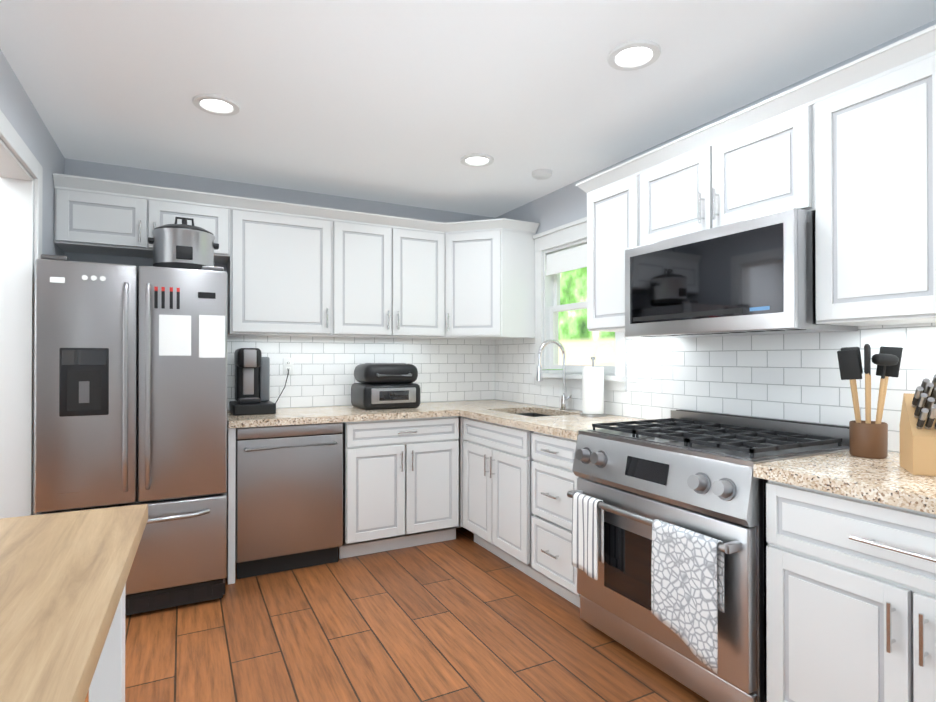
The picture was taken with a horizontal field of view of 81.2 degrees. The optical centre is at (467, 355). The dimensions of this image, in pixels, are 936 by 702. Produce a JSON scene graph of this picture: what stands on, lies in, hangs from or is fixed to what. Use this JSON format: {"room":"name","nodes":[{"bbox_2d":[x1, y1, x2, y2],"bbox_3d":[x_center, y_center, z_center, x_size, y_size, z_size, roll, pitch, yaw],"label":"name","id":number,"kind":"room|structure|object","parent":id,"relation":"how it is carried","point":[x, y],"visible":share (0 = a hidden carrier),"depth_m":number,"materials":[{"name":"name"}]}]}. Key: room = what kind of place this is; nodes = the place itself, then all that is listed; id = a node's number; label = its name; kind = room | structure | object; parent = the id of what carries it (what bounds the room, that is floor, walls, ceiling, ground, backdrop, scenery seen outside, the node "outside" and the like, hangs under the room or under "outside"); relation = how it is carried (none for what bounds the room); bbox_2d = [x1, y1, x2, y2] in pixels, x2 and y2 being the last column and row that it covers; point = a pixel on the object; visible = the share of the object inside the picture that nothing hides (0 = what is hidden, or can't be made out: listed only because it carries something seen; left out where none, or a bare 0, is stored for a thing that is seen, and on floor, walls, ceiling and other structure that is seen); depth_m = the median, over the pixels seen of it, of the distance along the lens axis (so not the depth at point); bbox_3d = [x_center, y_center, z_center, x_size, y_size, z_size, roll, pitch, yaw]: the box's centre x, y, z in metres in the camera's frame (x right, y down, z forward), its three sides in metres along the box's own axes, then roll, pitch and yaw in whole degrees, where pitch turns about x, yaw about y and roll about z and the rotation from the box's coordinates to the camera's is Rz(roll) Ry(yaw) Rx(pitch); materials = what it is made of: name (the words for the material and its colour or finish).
{"room":"kitchen","nodes":[
{"label":"kitchen","id":0,"kind":"room"},
{"bbox_2d":[0,49,64,514],"bbox_3d":[-1.118,0.038,0.668,0.120,2.442,5.714,0,0,-28],"label":"wall","id":1,"kind":"structure","parent":0,"point":[19,111],"depth_m":2.60,"materials":[{"name":"grey paint"}]},
{"bbox_2d":[0,110,42,518],"bbox_3d":[-1.756,0.173,1.886,0.156,2.185,1.635,0,0,-28],"label":"door frame","id":2,"kind":"structure","parent":1,"relation":"attached to","point":[21,191],"depth_m":2.52,"materials":[{"name":"white wood"}]},
{"bbox_2d":[64,158,494,271],"bbox_3d":[-1.108,0.055,3.966,3.196,2.442,0.120,0,0,-28],"label":"wall","id":3,"kind":"structure","parent":0,"point":[133,175],"depth_m":3.64,"materials":[{"name":"grey paint"}]},
{"bbox_2d":[53,173,232,263],"bbox_3d":[-1.922,-0.795,3.289,0.877,0.365,0.308,0,0,-28],"label":"upper cabinet","id":4,"kind":"object","parent":3,"relation":"attached to","point":[92,215],"depth_m":3.12,"materials":[{"name":"white wood"}]},
{"bbox_2d":[225,196,320,336],"bbox_3d":[-1.224,-0.556,3.653,0.695,0.840,0.308,0,0,-28],"label":"upper cabinet","id":5,"kind":"object","parent":3,"relation":"attached to","point":[298,270],"depth_m":3.48,"materials":[{"name":"white wood"}]},
{"bbox_2d":[227,335,494,409],"bbox_3d":[-0.694,0.117,4.110,2.073,0.540,0.008,0,0,-28],"label":"tile backsplash","id":6,"kind":"structure","parent":3,"relation":"attached to","point":[322,375],"depth_m":4.02,"materials":[{"name":"white tile"}]},
{"bbox_2d":[283,358,292,373],"bbox_3d":[-1.254,0.073,3.807,0.070,0.115,0.008,0,0,-28],"label":"outlet","id":7,"kind":"object","parent":6,"relation":"attached to","point":[287,363],"visible":0.96,"depth_m":3.80,"materials":[{"name":"white plastic"}]},
{"bbox_2d":[275,369,288,403],"bbox_3d":[-1.299,0.228,3.760,0.129,0.268,0.030,0,0,-28],"label":"cord","id":8,"kind":"object","parent":7,"relation":"attached to","point":[284,387],"visible":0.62,"depth_m":3.77,"materials":[{"name":"black plastic"}]},
{"bbox_2d":[321,207,440,338],"bbox_3d":[-0.605,-0.554,3.954,0.951,0.840,0.349,0,0,-28],"label":"upper cabinet","id":9,"kind":"object","parent":3,"relation":"attached to","point":[379,272],"depth_m":3.80,"materials":[{"name":"white wood"}]},
{"bbox_2d":[437,218,536,339],"bbox_3d":[0.070,-0.553,4.163,0.665,0.840,0.604,0,0,-28],"label":"upper cabinet","id":10,"kind":"object","parent":3,"relation":"attached to","point":[486,271],"depth_m":3.98,"materials":[{"name":"white wood"}]},
{"bbox_2d":[84,527,708,701],"bbox_3d":[-0.642,1.290,0.911,5.196,0.060,5.954,0,0,-28],"label":"floor","id":11,"kind":"structure","parent":0,"point":[463,616],"depth_m":2.41,"materials":[{"name":"brown wood"}]},
{"bbox_2d":[112,636,124,701],"bbox_3d":[-0.450,0.822,0.143,0.436,0.868,2.266,0,0,-28],"label":"kitchen island","id":12,"kind":"object","parent":11,"relation":"on","point":[120,680],"depth_m":1.18,"materials":[{"name":"white wood"}]},
{"bbox_2d":[0,504,147,701],"bbox_3d":[-0.450,0.366,0.145,0.518,0.040,2.368,0,0,-28],"label":"island countertop","id":13,"kind":"structure","parent":12,"relation":"on","point":[64,575],"depth_m":0.83,"materials":[{"name":"beige wood"}]},
{"bbox_2d":[34,254,227,615],"bbox_3d":[-1.756,0.401,2.942,0.794,1.716,0.881,0,0,-28],"label":"refrigerator","id":14,"kind":"object","parent":11,"relation":"on","point":[130,386],"visible":0.83,"depth_m":2.63,"materials":[{"name":"silver metal"}]},
{"bbox_2d":[148,217,218,269],"bbox_3d":[-1.598,-0.619,3.076,0.354,0.320,0.324,0,0,-28],"label":"pot","id":15,"kind":"object","parent":14,"relation":"on","point":[183,245],"visible":0.9,"depth_m":2.95,"materials":[{"name":"silver metal"}]},
{"bbox_2d":[226,427,235,584],"bbox_3d":[-1.466,0.840,3.328,0.038,0.866,0.648,0,0,-28],"label":"cabinet end panel","id":16,"kind":"object","parent":11,"relation":"on","point":[231,461],"visible":0.48,"depth_m":3.04,"materials":[{"name":"white wood"}]},
{"bbox_2d":[235,422,342,578],"bbox_3d":[-1.163,0.841,3.452,0.600,0.864,0.677,0,0,-28],"label":"dishwasher","id":17,"kind":"object","parent":11,"relation":"on","point":[289,498],"visible":1,"depth_m":3.19,"materials":[{"name":"silver metal"}]},
{"bbox_2d":[339,416,462,558],"bbox_3d":[-0.534,0.842,3.801,0.829,0.866,0.672,0,0,-28],"label":"base cabinet","id":18,"kind":"object","parent":11,"relation":"on","point":[402,483],"visible":0.9,"depth_m":3.52,"materials":[{"name":"white wood"}]},
{"bbox_2d":[463,413,550,571],"bbox_3d":[0.430,0.840,3.496,0.638,0.866,0.872,0,0,-28],"label":"base cabinet","id":19,"kind":"object","parent":11,"relation":"on","point":[518,484],"depth_m":3.33,"materials":[{"name":"white wood"}]},
{"bbox_2d":[227,400,523,427],"bbox_3d":[-0.545,0.386,3.793,2.098,0.041,0.684,0,0,-28],"label":"countertop","id":20,"kind":"structure","parent":19,"relation":"on","point":[328,414],"depth_m":3.47,"materials":[{"name":"beige stone"}]},
{"bbox_2d":[229,348,275,415],"bbox_3d":[-1.383,0.157,3.498,0.245,0.410,0.352,0,0,-28],"label":"coffee maker","id":21,"kind":"object","parent":20,"relation":"on","point":[252,381],"visible":1,"depth_m":3.44,"materials":[{"name":"black plastic"}]},
{"bbox_2d":[351,363,419,409],"bbox_3d":[-0.579,0.208,3.854,0.410,0.313,0.386,0,0,-28],"label":"grill","id":22,"kind":"object","parent":20,"relation":"on","point":[386,386],"visible":1,"depth_m":3.71,"materials":[{"name":"black plastic"}]},
{"bbox_2d":[523,429,579,607],"bbox_3d":[0.713,0.838,2.956,0.638,0.866,0.485,0,0,-28],"label":"base cabinet","id":23,"kind":"object","parent":11,"relation":"on","point":[548,475],"depth_m":2.84,"materials":[{"name":"white wood"}]},
{"bbox_2d":[455,404,645,439],"bbox_3d":[0.521,0.383,3.275,0.688,0.041,1.223,0,0,-28],"label":"countertop","id":24,"kind":"structure","parent":23,"relation":"on","point":[561,423],"depth_m":3.20,"materials":[{"name":"beige stone"}]},
{"bbox_2d":[518,413,549,416],"bbox_3d":[0.425,0.505,3.553,0.392,0.197,0.572,0,0,-28],"label":"sink basin","id":25,"kind":"object","parent":24,"relation":"in","point":[533,415],"depth_m":3.86,"materials":[{"name":"silver metal"}]},
{"bbox_2d":[536,339,571,410],"bbox_3d":[0.572,0.127,3.577,0.250,0.473,0.118,0,0,-28],"label":"gooseneck faucet","id":26,"kind":"object","parent":24,"relation":"on","point":[539,377],"visible":1,"depth_m":3.62,"materials":[{"name":"silver metal"}]},
{"bbox_2d":[580,357,605,416],"bbox_3d":[0.756,0.183,3.299,0.156,0.357,0.156,0,0,-28],"label":"paper towel holder","id":27,"kind":"object","parent":24,"relation":"on","point":[593,389],"visible":1,"depth_m":3.24,"materials":[{"name":"white paper"}]},
{"bbox_2d":[567,410,849,701],"bbox_3d":[0.979,0.773,2.314,0.756,0.988,0.893,0,0,-28],"label":"range","id":28,"kind":"object","parent":11,"relation":"on","point":[690,470],"visible":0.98,"depth_m":2.11,"materials":[{"name":"silver metal"}]},
{"bbox_2d":[572,492,603,579],"bbox_3d":[0.524,0.784,2.393,0.049,0.338,0.161,0,0,-28],"label":"towel","id":29,"kind":"object","parent":28,"relation":"hanging from","point":[587,534],"visible":1,"depth_m":2.37,"materials":[{"name":"white fabric"}]},
{"bbox_2d":[651,519,723,673],"bbox_3d":[0.769,0.831,1.926,0.049,0.437,0.276,0,0,-28],"label":"hanging towel","id":30,"kind":"object","parent":28,"relation":"hanging from","point":[687,584],"visible":1,"depth_m":1.89,"materials":[{"name":"white fabric"}]},
{"bbox_2d":[763,479,935,701],"bbox_3d":[1.445,0.830,1.556,0.638,0.866,0.875,0,0,-28],"label":"base cabinet","id":31,"kind":"object","parent":11,"relation":"on","point":[849,599],"visible":0.88,"depth_m":1.54,"materials":[{"name":"white wood"}]},
{"bbox_2d":[753,451,935,514],"bbox_3d":[1.613,0.372,1.205,0.672,0.041,1.656,0,0,-28],"label":"countertop","id":32,"kind":"structure","parent":31,"relation":"on","point":[888,480],"depth_m":1.61,"materials":[{"name":"beige stone"}]},
{"bbox_2d":[837,344,902,458],"bbox_3d":[1.417,0.156,1.925,0.171,0.396,0.175,0,0,-28],"label":"utensil crock","id":33,"kind":"object","parent":32,"relation":"on","point":[868,437],"visible":1,"depth_m":1.90,"materials":[{"name":"brown wood"}]},
{"bbox_2d":[900,374,935,475],"bbox_3d":[1.385,0.203,1.639,0.100,0.299,0.224,0,0,27],"label":"knife block","id":34,"kind":"object","parent":32,"relation":"on","point":[918,435],"visible":1,"depth_m":1.61,"materials":[{"name":"brown wood"}]},
{"bbox_2d":[0,0,935,217],"bbox_3d":[-0.642,-1.212,0.924,5.196,0.060,5.954,0,0,-28],"label":"ceiling","id":35,"kind":"structure","parent":0,"point":[407,102],"depth_m":2.32,"materials":[{"name":"white paint"}]},
{"bbox_2d":[193,94,239,115],"bbox_3d":[-1.172,-1.167,2.546,0.200,0.012,0.200,0,0,-28],"label":"recessed light","id":36,"kind":"object","parent":35,"relation":"in","point":[214,104],"visible":1,"depth_m":2.54,"materials":[{"name":"white"}]},
{"bbox_2d":[460,153,493,166],"bbox_3d":[0.054,-1.164,3.255,0.200,0.012,0.200,0,0,-28],"label":"recessed light","id":37,"kind":"object","parent":35,"relation":"in","point":[476,160],"visible":0.98,"depth_m":3.25,"materials":[{"name":"white"}]},
{"bbox_2d":[532,169,551,179],"bbox_3d":[0.471,-1.152,3.476,0.130,0.032,0.130,0,0,-28],"label":"smoke detector","id":38,"kind":"object","parent":35,"relation":"attached to","point":[540,174],"visible":1,"depth_m":3.44,"materials":[{"name":"white plastic"}]},
{"bbox_2d":[607,40,660,70],"bbox_3d":[0.647,-1.169,2.132,0.200,0.012,0.200,0,0,-28],"label":"recessed light","id":39,"kind":"object","parent":35,"relation":"in","point":[633,55],"visible":1,"depth_m":2.12,"materials":[{"name":"white"}]},
{"bbox_2d":[495,20,935,375],"bbox_3d":[1.607,0.045,2.094,0.120,2.442,5.714,0,0,-28],"label":"wall","id":40,"kind":"structure","parent":0,"point":[561,206],"depth_m":3.70,"materials":[{"name":"grey paint"}]},
{"bbox_2d":[532,217,626,391],"bbox_3d":[0.759,-0.338,3.662,0.170,1.105,0.924,0,0,-28],"label":"window","id":41,"kind":"structure","parent":40,"relation":"in","point":[570,255],"depth_m":3.82,"materials":[{"name":"white wood"}]},
{"bbox_2d":[580,156,639,331],"bbox_3d":[0.893,-0.559,2.974,0.308,0.840,0.402,0,0,-28],"label":"upper cabinet","id":42,"kind":"object","parent":40,"relation":"attached to","point":[613,195],"depth_m":2.91,"materials":[{"name":"white wood"}]},
{"bbox_2d":[495,323,935,452],"bbox_3d":[1.251,0.109,2.636,0.008,0.540,4.406,0,0,-28],"label":"tile backsplash","id":43,"kind":"structure","parent":40,"relation":"attached to","point":[793,377],"depth_m":2.52,"materials":[{"name":"white tile"}]},
{"bbox_2d":[640,80,811,245],"bbox_3d":[1.183,-0.755,2.421,0.308,0.455,0.848,0,0,-28],"label":"upper cabinet","id":44,"kind":"object","parent":40,"relation":"attached to","point":[754,161],"depth_m":2.26,"materials":[{"name":"white wood"}]},
{"bbox_2d":[625,208,857,337],"bbox_3d":[1.138,-0.307,2.396,0.407,0.430,0.838,0,0,-28],"label":"microwave","id":45,"kind":"object","parent":44,"relation":"attached to","point":[755,276],"visible":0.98,"depth_m":2.17,"materials":[{"name":"silver metal"}]},
{"bbox_2d":[812,30,935,325],"bbox_3d":[1.493,-0.550,1.826,0.308,0.870,0.492,0,0,-28],"label":"upper cabinet","id":46,"kind":"object","parent":40,"relation":"attached to","point":[846,153],"depth_m":1.81,"materials":[{"name":"white wood"}]},
{"bbox_2d":[924,25,935,320],"bbox_3d":[1.723,-0.553,1.387,0.308,0.870,0.767,0,0,-28],"label":"upper cabinet","id":47,"kind":"object","parent":40,"relation":"attached to","point":[929,33],"depth_m":1.67,"materials":[{"name":"white wood"}]},
{"label":"outside","id":48,"kind":"structure","parent":0,"visible":0},
{"bbox_2d":[558,267,614,365],"bbox_3d":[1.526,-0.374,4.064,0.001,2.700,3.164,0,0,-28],"label":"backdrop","id":49,"kind":"structure","parent":48,"point":[595,342],"depth_m":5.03,"materials":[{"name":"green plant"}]}
]}

